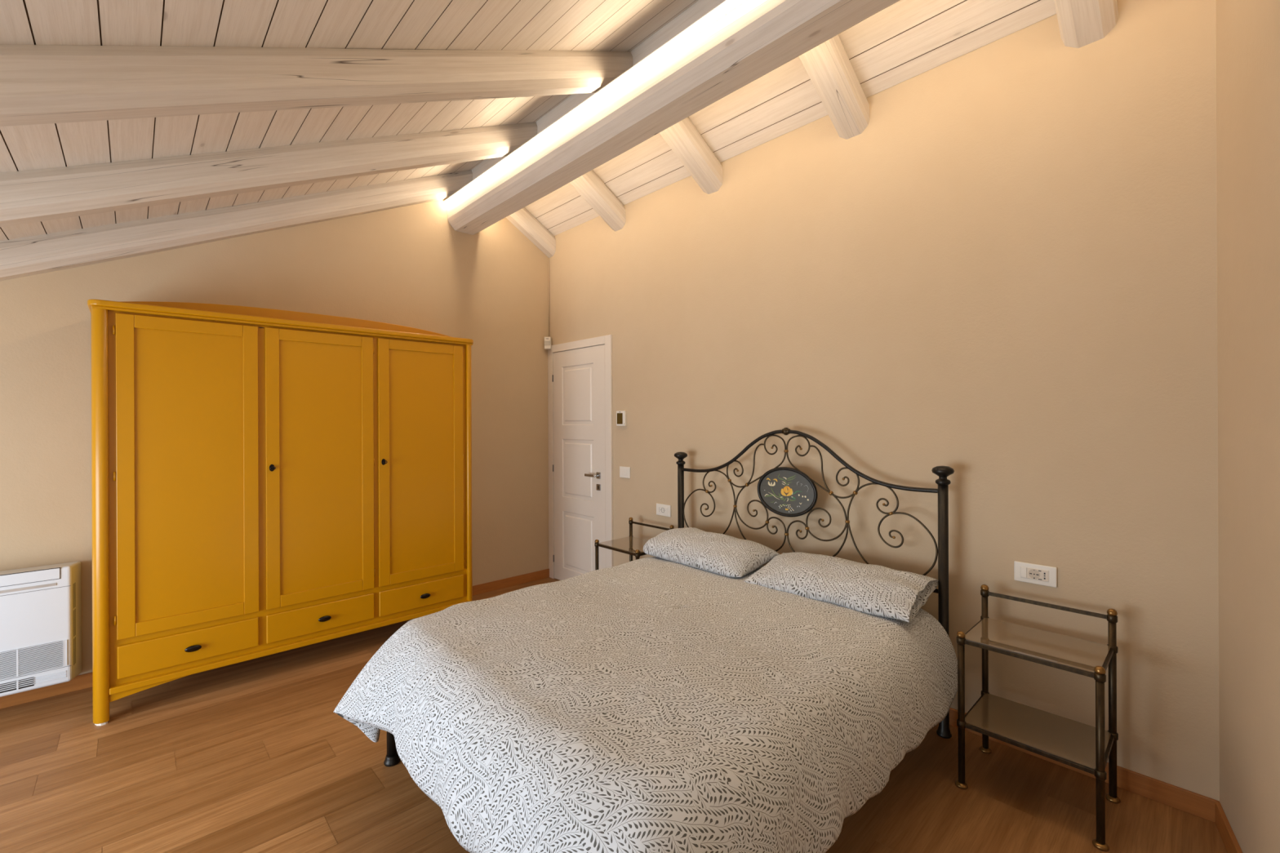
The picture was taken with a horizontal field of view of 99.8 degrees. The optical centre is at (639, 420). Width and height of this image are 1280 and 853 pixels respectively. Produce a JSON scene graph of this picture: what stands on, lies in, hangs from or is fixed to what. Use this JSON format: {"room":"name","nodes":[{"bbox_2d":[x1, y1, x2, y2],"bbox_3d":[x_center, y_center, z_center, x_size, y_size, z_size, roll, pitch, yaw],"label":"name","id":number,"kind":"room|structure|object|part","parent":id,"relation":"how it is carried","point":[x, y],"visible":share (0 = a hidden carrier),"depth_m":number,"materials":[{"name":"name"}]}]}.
{"room":"bedroom","nodes":[
{"label":"bedroom","id":0,"kind":"room"},
{"bbox_2d":[0,198,548,675],"bbox_3d":[-2.750,-0.263,3.407,5.367,3.730,0.150,0,0,-43],"label":"wall","id":1,"kind":"structure","parent":0,"point":[407,265],"depth_m":3.78,"materials":[{"name":"beige paint"}]},
{"bbox_2d":[0,561,81,697],"bbox_3d":[-3.275,1.077,2.653,0.726,0.632,0.194,0,0,-43],"label":"air conditioner","id":2,"kind":"object","parent":1,"relation":"attached to","point":[41,606],"visible":1,"depth_m":2.74,"materials":[{"name":"white plastic"}]},
{"bbox_2d":[0,671,66,693],"bbox_3d":[-3.171,1.319,2.623,0.523,0.044,0.008,0,0,-43],"label":"vent","id":3,"kind":"object","parent":2,"relation":"attached to","point":[43,678],"depth_m":2.72,"materials":[{"name":"white plastic"}]},
{"bbox_2d":[0,640,66,679],"bbox_3d":[-3.207,1.207,2.590,0.627,0.132,0.010,0,0,-43],"label":"grille","id":4,"kind":"object","parent":2,"relation":"attached to","point":[45,656],"depth_m":2.72,"materials":[{"name":"white plastic"}]},
{"bbox_2d":[73,617,75,665],"bbox_3d":[-3.001,1.078,2.860,0.006,0.430,0.036,0,0,-34],"label":"vent","id":5,"kind":"object","parent":2,"relation":"attached to","point":[74,619],"depth_m":2.86,"materials":[{"name":"white plastic"}]},
{"bbox_2d":[0,568,549,709],"bbox_3d":[-2.687,1.442,3.348,5.067,0.080,0.012,0,0,-43],"label":"baseboard","id":6,"kind":"structure","parent":1,"relation":"attached to","point":[82,682],"depth_m":2.96,"materials":[{"name":"brown wood"}]},
{"bbox_2d":[544,257,551,349],"bbox_3d":[-0.859,-1.094,5.038,0.062,0.864,0.083,0,0,2],"label":"cable conduit","id":7,"kind":"object","parent":1,"relation":"attached to","point":[548,340],"visible":1,"depth_m":5.00,"materials":[{"name":"beige paint"}]},
{"bbox_2d":[0,0,697,241],"bbox_3d":[-1.178,-1.168,1.155,4.444,2.155,5.590,0,0,-43],"label":"ceiling","id":8,"kind":"structure","parent":0,"point":[607,25],"depth_m":2.19,"materials":[{"name":"white wood"}]},
{"bbox_2d":[0,169,472,280],"bbox_3d":[-2.959,-1.003,3.029,4.250,2.130,0.117,0,0,-43],"label":"rafter","id":9,"kind":"object","parent":8,"relation":"attached to","point":[35,255],"visible":0.94,"depth_m":3.27,"materials":[{"name":"beige wood"}]},
{"bbox_2d":[0,122,537,226],"bbox_3d":[-2.314,-1.006,2.344,4.250,2.127,0.185,0,0,-43],"label":"rafter","id":10,"kind":"object","parent":8,"relation":"attached to","point":[32,196],"visible":0.95,"depth_m":2.57,"materials":[{"name":"beige wood"}]},
{"bbox_2d":[0,44,633,125],"bbox_3d":[-1.642,-1.009,1.630,4.250,2.125,0.187,0,0,-43],"label":"rafter","id":11,"kind":"object","parent":8,"relation":"attached to","point":[39,84],"visible":0.94,"depth_m":1.85,"materials":[{"name":"beige wood"}]},
{"bbox_2d":[0,577,1227,852],"bbox_3d":[-0.864,1.534,1.302,5.217,0.120,5.490,0,0,-43],"label":"floor","id":12,"kind":"structure","parent":0,"point":[251,756],"depth_m":2.16,"materials":[{"name":"brown wood"}]},
{"bbox_2d":[87,298,473,725],"bbox_3d":[-2.112,0.405,3.462,1.979,2.148,0.591,0,0,-43],"label":"wardrobe","id":13,"kind":"object","parent":12,"relation":"on","point":[265,482],"visible":0.98,"depth_m":3.09,"materials":[{"name":"yellow paint"}]},
{"bbox_3d":[-2.643,0.457,2.641,0.058,2.025,0.078,0,0,-43],"label":"post","id":14,"kind":"part","parent":13,"relation":"part of","materials":[{"name":"yellow paint"}]},
{"bbox_3d":[-2.380,0.276,2.867,0.579,1.617,0.019,0,0,-43],"label":"door","id":15,"kind":"part","parent":13,"relation":"part of","materials":[{"name":"yellow paint"}]},
{"bbox_3d":[-2.376,1.199,2.866,0.577,0.163,0.019,0,0,-43],"label":"drawer","id":16,"kind":"part","parent":13,"relation":"part of","materials":[{"name":"yellow paint"}]},
{"bbox_3d":[-2.384,0.276,2.870,0.457,1.497,0.008,0,0,-43],"label":"door panel","id":17,"kind":"part","parent":13,"relation":"part of","materials":[{"name":"yellow paint"}]},
{"bbox_3d":[-2.360,1.202,2.848,0.069,0.033,0.030,0,0,-43],"label":"knob","id":18,"kind":"part","parent":13,"relation":"part of","materials":[{"name":"black metal"}]},
{"bbox_3d":[-2.118,-0.572,3.463,1.979,0.029,0.586,0,0,-43],"label":"cornice","id":19,"kind":"part","parent":13,"relation":"part of","materials":[{"name":"yellow paint"}]},
{"bbox_3d":[-2.123,-0.552,3.469,1.952,0.014,0.571,0,0,-43],"label":"cornice moulding","id":20,"kind":"part","parent":13,"relation":"part of","materials":[{"name":"yellow paint"}]},
{"bbox_3d":[-2.038,-0.625,3.387,1.920,0.088,0.022,0,0,-43],"label":"crest panel","id":21,"kind":"part","parent":13,"relation":"part of","materials":[{"name":"yellow paint"}]},
{"bbox_3d":[-1.931,1.325,3.284,1.854,0.031,0.040,0,0,-43],"label":"moulding","id":22,"kind":"part","parent":13,"relation":"part of","materials":[{"name":"yellow paint"}]},
{"bbox_3d":[-1.933,0.274,3.288,0.578,1.617,0.019,0,0,-43],"label":"door","id":23,"kind":"part","parent":13,"relation":"part of","materials":[{"name":"yellow paint"}]},
{"bbox_3d":[-1.929,1.197,3.288,0.578,0.163,0.019,0,0,-43],"label":"drawer","id":24,"kind":"part","parent":13,"relation":"part of","materials":[{"name":"yellow paint"}]},
{"bbox_3d":[-1.937,0.274,3.291,0.456,1.497,0.008,0,0,-43],"label":"door panel","id":25,"kind":"part","parent":13,"relation":"part of","materials":[{"name":"yellow paint"}]},
{"bbox_3d":[-1.912,1.200,3.270,0.069,0.033,0.030,0,0,-43],"label":"knob","id":26,"kind":"part","parent":13,"relation":"part of","materials":[{"name":"black metal"}]},
{"bbox_3d":[-1.490,0.272,3.704,0.576,1.617,0.019,0,0,-43],"label":"door","id":27,"kind":"part","parent":13,"relation":"part of","materials":[{"name":"yellow paint"}]},
{"bbox_3d":[-1.486,1.195,3.704,0.576,0.163,0.019,0,0,-43],"label":"drawer","id":28,"kind":"part","parent":13,"relation":"part of","materials":[{"name":"yellow paint"}]},
{"bbox_3d":[-1.495,0.272,3.707,0.454,1.497,0.008,0,0,-43],"label":"door panel","id":29,"kind":"part","parent":13,"relation":"part of","materials":[{"name":"yellow paint"}]},
{"bbox_3d":[-1.469,1.199,3.686,0.069,0.033,0.030,0,0,-43],"label":"knob","id":30,"kind":"part","parent":13,"relation":"part of","materials":[{"name":"black metal"}]},
{"bbox_3d":[-1.256,0.451,3.947,0.044,2.025,0.078,0,0,-43],"label":"post","id":31,"kind":"part","parent":13,"relation":"part of","materials":[{"name":"yellow paint"}]},
{"bbox_2d":[594,517,674,570],"bbox_3d":[-0.041,1.102,3.819,0.375,0.737,0.470,0,0,-43],"label":"bedside table","id":32,"kind":"object","parent":12,"relation":"on","point":[631,545],"visible":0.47,"depth_m":3.85,"materials":[{"name":"brown metal"}]},
{"bbox_3d":[-0.307,1.176,3.861,0.024,0.566,0.024,0,0,-43],"label":"leg","id":33,"kind":"part","parent":32,"relation":"part of","materials":[{"name":"brown metal"}]},
{"bbox_3d":[-0.162,0.888,3.706,0.012,0.015,0.402,0,0,-43],"label":"rail","id":34,"kind":"part","parent":32,"relation":"part of","materials":[{"name":"brown metal"}]},
{"bbox_2d":[599,536,648,553],"bbox_3d":[-0.042,0.878,3.819,0.324,0.004,0.420,0,0,-43],"label":"glass shelf","id":35,"kind":"object","parent":32,"relation":"attached to","point":[629,544],"depth_m":3.80,"materials":[{"name":"brown"}]},
{"bbox_3d":[-0.067,1.114,4.087,0.024,0.688,0.024,0,0,-43],"label":"leg","id":36,"kind":"part","parent":32,"relation":"part of","materials":[{"name":"brown metal"}]},
{"bbox_3d":[0.078,0.769,3.932,0.012,0.014,0.402,0,0,-43],"label":"rail","id":37,"kind":"part","parent":32,"relation":"part of","materials":[{"name":"brown metal"}]},
{"bbox_2d":[383,427,954,766],"bbox_3d":[0.148,0.756,2.451,2.013,1.426,1.741,0,0,-43],"label":"bed","id":38,"kind":"object","parent":12,"relation":"on","point":[785,491],"visible":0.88,"depth_m":3.01,"materials":[{"name":"black metal"}]},
{"bbox_3d":[-1.070,1.288,2.327,0.043,0.306,0.043,0,0,-43],"label":"leg","id":39,"kind":"part","parent":38,"relation":"part of","materials":[{"name":"black metal"}]},
{"bbox_3d":[0.283,0.886,3.708,0.062,1.165,0.062,0,0,-43],"label":"post","id":40,"kind":"part","parent":38,"relation":"part of","materials":[{"name":"black metal"}]},
{"bbox_3d":[0.841,0.411,3.107,0.019,0.286,0.390,0,0,-43],"label":"plaque frame","id":41,"kind":"part","parent":38,"relation":"part of","materials":[{"name":"black metal"}]},
{"bbox_3d":[0.843,0.199,3.110,0.021,0.292,1.650,0,0,-43],"label":"rail","id":42,"kind":"part","parent":38,"relation":"part of","materials":[{"name":"black metal"}]},
{"bbox_3d":[1.412,0.881,2.509,0.062,1.165,0.062,0,0,-43],"label":"post","id":43,"kind":"part","parent":38,"relation":"part of","materials":[{"name":"black metal"}]},
{"bbox_3d":[0.173,1.024,2.448,1.800,0.240,1.440,0,0,-43],"label":"mattress","id":44,"kind":"object","parent":38,"relation":"on","visible":0},
{"bbox_2d":[333,556,957,852],"bbox_3d":[0.093,1.079,2.345,2.186,0.483,1.867,0,0,-43],"label":"duvet","id":45,"kind":"object","parent":44,"relation":"on","point":[655,704],"visible":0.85,"depth_m":1.72,"materials":[{"name":"white fabric"}]},
{"bbox_2d":[643,527,779,577],"bbox_3d":[0.389,0.774,3.275,0.388,0.178,0.850,0,0,-40],"label":"pillow","id":46,"kind":"object","parent":45,"relation":"on","point":[722,554],"visible":0.98,"depth_m":3.09,"materials":[{"name":"white fabric"}]},
{"bbox_2d":[743,551,938,622],"bbox_3d":[0.964,0.782,2.656,0.810,0.165,0.402,0,0,45],"label":"pillow","id":47,"kind":"object","parent":45,"relation":"on","point":[877,590],"visible":0.98,"depth_m":2.51,"materials":[{"name":"white fabric"}]},
{"bbox_2d":[955,584,1120,851],"bbox_3d":[1.553,1.095,2.118,0.375,0.737,0.470,0,0,-43],"label":"bedside table","id":48,"kind":"object","parent":12,"relation":"on","point":[1086,748],"visible":1,"depth_m":2.08,"materials":[{"name":"brown metal"}]},
{"bbox_3d":[1.287,1.169,2.160,0.024,0.566,0.024,0,0,-43],"label":"leg","id":49,"kind":"part","parent":48,"relation":"part of","materials":[{"name":"brown metal"}]},
{"bbox_3d":[1.286,0.856,2.160,0.032,0.024,0.031,0,0,-43],"label":"knob","id":50,"kind":"part","parent":48,"relation":"part of","materials":[{"name":"gold metal"}]},
{"bbox_3d":[1.406,0.881,2.273,0.306,0.015,0.012,0,0,-43],"label":"rail","id":51,"kind":"part","parent":48,"relation":"part of","materials":[{"name":"brown metal"}]},
{"bbox_3d":[1.407,1.214,2.273,0.306,0.015,0.012,0,0,-43],"label":"rail","id":52,"kind":"part","parent":48,"relation":"part of","materials":[{"name":"brown metal"}]},
{"bbox_3d":[1.525,0.738,2.386,0.032,0.024,0.031,0,0,-43],"label":"knob","id":53,"kind":"part","parent":48,"relation":"part of","materials":[{"name":"gold metal"}]},
{"bbox_3d":[1.527,1.107,2.386,0.024,0.688,0.024,0,0,-43],"label":"leg","id":54,"kind":"part","parent":48,"relation":"part of","materials":[{"name":"brown metal"}]},
{"bbox_3d":[1.432,0.881,2.005,0.012,0.015,0.402,0,0,-43],"label":"rail","id":55,"kind":"part","parent":48,"relation":"part of","materials":[{"name":"brown metal"}]},
{"bbox_3d":[1.433,1.214,2.005,0.012,0.015,0.402,0,0,-43],"label":"rail","id":56,"kind":"part","parent":48,"relation":"part of","materials":[{"name":"brown metal"}]},
{"bbox_2d":[964,617,1111,672],"bbox_3d":[1.552,0.871,2.118,0.324,0.004,0.420,0,0,-43],"label":"glass shelf","id":57,"kind":"object","parent":48,"relation":"attached to","point":[1069,654],"depth_m":2.08,"materials":[{"name":"brown"}]},
{"bbox_2d":[964,693,1111,768],"bbox_3d":[1.553,1.204,2.118,0.324,0.004,0.420,0,0,-43],"label":"glass shelf","id":58,"kind":"object","parent":48,"relation":"attached to","point":[1067,741],"depth_m":2.09,"materials":[{"name":"brown"}]},
{"bbox_3d":[1.671,0.762,2.232,0.012,0.014,0.402,0,0,-43],"label":"rail","id":59,"kind":"part","parent":48,"relation":"part of","materials":[{"name":"brown metal"}]},
{"bbox_3d":[1.577,0.855,1.850,0.032,0.024,0.031,0,0,-43],"label":"knob","id":60,"kind":"part","parent":48,"relation":"part of","materials":[{"name":"gold metal"}]},
{"bbox_3d":[1.579,1.168,1.850,0.024,0.566,0.024,0,0,-43],"label":"leg","id":61,"kind":"part","parent":48,"relation":"part of","materials":[{"name":"brown metal"}]},
{"bbox_3d":[1.698,0.880,1.963,0.306,0.015,0.012,0,0,-43],"label":"rail","id":62,"kind":"part","parent":48,"relation":"part of","materials":[{"name":"brown metal"}]},
{"bbox_3d":[1.699,1.213,1.963,0.306,0.015,0.012,0,0,-43],"label":"rail","id":63,"kind":"part","parent":48,"relation":"part of","materials":[{"name":"brown metal"}]},
{"bbox_3d":[1.817,0.737,2.076,0.032,0.024,0.031,0,0,-43],"label":"knob","id":64,"kind":"part","parent":48,"relation":"part of","materials":[{"name":"gold metal"}]},
{"bbox_3d":[1.819,1.106,2.076,0.024,0.688,0.024,0,0,-43],"label":"leg","id":65,"kind":"part","parent":48,"relation":"part of","materials":[{"name":"brown metal"}]},
{"bbox_2d":[524,0,1056,235],"bbox_3d":[0.727,-1.933,2.952,1.015,0.640,5.590,0,0,-43],"label":"ceiling","id":66,"kind":"structure","parent":0,"point":[907,39],"depth_m":2.96,"materials":[{"name":"white wood"}]},
{"bbox_2d":[505,207,555,257],"bbox_3d":[-1.089,-1.838,4.793,0.738,0.606,0.116,0,0,-43],"label":"rafter","id":67,"kind":"object","parent":66,"relation":"attached to","point":[522,220],"visible":0.52,"depth_m":4.88,"materials":[{"name":"beige wood"}]},
{"bbox_2d":[568,169,626,231],"bbox_3d":[-0.444,-1.842,4.109,0.738,0.610,0.183,0,0,-43],"label":"rafter","id":68,"kind":"object","parent":66,"relation":"attached to","point":[588,185],"visible":0.52,"depth_m":4.17,"materials":[{"name":"beige wood"}]},
{"bbox_2d":[659,117,723,194],"bbox_3d":[0.221,-1.844,3.402,0.738,0.607,0.183,0,0,-43],"label":"rafter","id":69,"kind":"object","parent":66,"relation":"attached to","point":[683,138],"visible":0.53,"depth_m":3.47,"materials":[{"name":"beige wood"}]},
{"bbox_2d":[798,35,869,139],"bbox_3d":[0.893,-1.847,2.689,0.738,0.608,0.186,0,0,-43],"label":"rafter","id":70,"kind":"object","parent":66,"relation":"attached to","point":[828,66],"visible":0.69,"depth_m":2.76,"materials":[{"name":"beige wood"}]},
{"bbox_2d":[1053,0,1118,48],"bbox_3d":[1.574,-1.850,1.965,0.738,0.610,0.186,0,0,-43],"label":"rafter","id":71,"kind":"object","parent":66,"relation":"attached to","point":[1081,23],"visible":1,"depth_m":2.16,"materials":[{"name":"beige wood"}]},
{"bbox_2d":[548,0,1219,801],"bbox_3d":[1.014,-0.100,3.214,0.150,3.370,5.290,0,0,-43],"label":"wall","id":72,"kind":"structure","parent":0,"point":[1006,281],"depth_m":2.48,"materials":[{"name":"beige paint"}]},
{"bbox_2d":[547,334,613,580],"bbox_3d":[-0.561,0.386,4.730,0.070,2.174,0.918,0,0,-43],"label":"door","id":73,"kind":"structure","parent":72,"relation":"in","point":[580,419],"depth_m":4.72,"materials":[{"name":"white paint"}]},
{"bbox_3d":[-0.423,0.463,4.541,0.012,0.022,0.135,0,0,-43],"label":"handle lever","id":74,"kind":"part","parent":73,"relation":"part of","materials":[{"name":"silver metal"}]},
{"bbox_3d":[-0.348,0.463,4.532,0.008,0.054,0.054,0,0,-43],"label":"handle","id":75,"kind":"part","parent":73,"relation":"part of","materials":[{"name":"silver metal"}]},
{"bbox_3d":[-0.348,0.562,4.532,0.007,0.052,0.054,0,0,-43],"label":"lock plate","id":76,"kind":"part","parent":73,"relation":"part of","materials":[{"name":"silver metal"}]},
{"bbox_2d":[616,410,626,426],"bbox_3d":[-0.148,-0.017,4.322,0.025,0.121,0.104,0,0,-43],"label":"thermostat","id":77,"kind":"object","parent":72,"relation":"attached to","point":[621,415],"visible":1,"depth_m":4.30,"materials":[{"name":"white plastic"}]},
{"bbox_2d":[619,466,630,478],"bbox_3d":[-0.121,0.413,4.303,0.013,0.089,0.123,0,0,-43],"label":"light switch","id":78,"kind":"object","parent":72,"relation":"attached to","point":[624,472],"visible":1,"depth_m":4.29,"materials":[{"name":"white plastic"}]},
{"bbox_2d":[656,503,671,516],"bbox_3d":[0.173,0.663,3.992,0.014,0.086,0.147,0,0,-43],"label":"wall socket","id":79,"kind":"object","parent":72,"relation":"attached to","point":[661,509],"visible":1,"depth_m":3.98,"materials":[{"name":"white plastic"}]},
{"bbox_3d":[0.169,0.663,3.990,0.004,0.048,0.093,0,0,-43],"label":"frame","id":80,"kind":"part","parent":79,"relation":"part of","materials":[{"name":"white plastic"}]},
{"bbox_2d":[1013,560,1057,587],"bbox_3d":[1.719,0.669,2.348,0.016,0.087,0.153,0,0,-43],"label":"wall socket","id":81,"kind":"object","parent":72,"relation":"attached to","point":[1046,575],"visible":1,"depth_m":2.34,"materials":[{"name":"white plastic"}]},
{"bbox_2d":[1020,567,1026,577],"bbox_3d":[1.688,0.668,2.373,0.004,0.044,0.022,0,0,-43],"label":"rocker switch","id":82,"kind":"object","parent":81,"relation":"attached to","point":[1023,570],"depth_m":2.37,"materials":[{"name":"white plastic"}]},
{"bbox_3d":[1.716,0.668,2.347,0.004,0.050,0.102,0,0,-43],"label":"frame","id":83,"kind":"part","parent":81,"relation":"part of","materials":[{"name":"white plastic"}]},
{"bbox_2d":[949,707,1218,822],"bbox_3d":[0.939,1.426,3.184,0.012,0.080,3.382,0,0,-43],"label":"baseboard","id":84,"kind":"structure","parent":72,"relation":"attached to","point":[1186,801],"depth_m":2.07,"materials":[{"name":"brown wood"}]},
{"bbox_2d":[1216,0,1279,852],"bbox_3d":[0.557,-0.287,-0.209,0.148,3.750,5.329,0,0,37],"label":"wall","id":85,"kind":"structure","parent":0,"point":[1248,31],"depth_m":1.65,"materials":[{"name":"beige paint"}]},
{"bbox_2d":[471,0,725,180],"bbox_3d":[0.369,-1.990,2.648,0.080,0.358,5.239,0,0,-43],"label":"trim","id":86,"kind":"structure","parent":85,"relation":"attached to","point":[699,9],"depth_m":2.94,"materials":[{"name":"beige wood"}]},
{"bbox_2d":[447,0,901,235],"bbox_3d":[0.323,-1.699,2.604,0.288,0.247,5.239,0,0,-43],"label":"ridge beam","id":87,"kind":"structure","parent":85,"relation":"attached to","point":[757,37],"depth_m":2.67,"materials":[{"name":"beige wood"}]},
{"bbox_2d":[443,0,746,205],"bbox_3d":[0.192,-1.779,2.515,0.036,0.038,5.188,0,0,-43],"label":"led strip","id":88,"kind":"object","parent":87,"relation":"attached to","point":[725,7],"visible":1,"depth_m":2.86,"materials":[{"name":"white plastic"}]},
{"bbox_2d":[1214,801,1242,852],"bbox_3d":[0.550,1.428,-0.094,0.014,0.080,5.138,0,0,37],"label":"baseboard","id":89,"kind":"structure","parent":85,"relation":"attached to","point":[1228,838],"depth_m":1.85,"materials":[{"name":"brown wood"}]}
]}

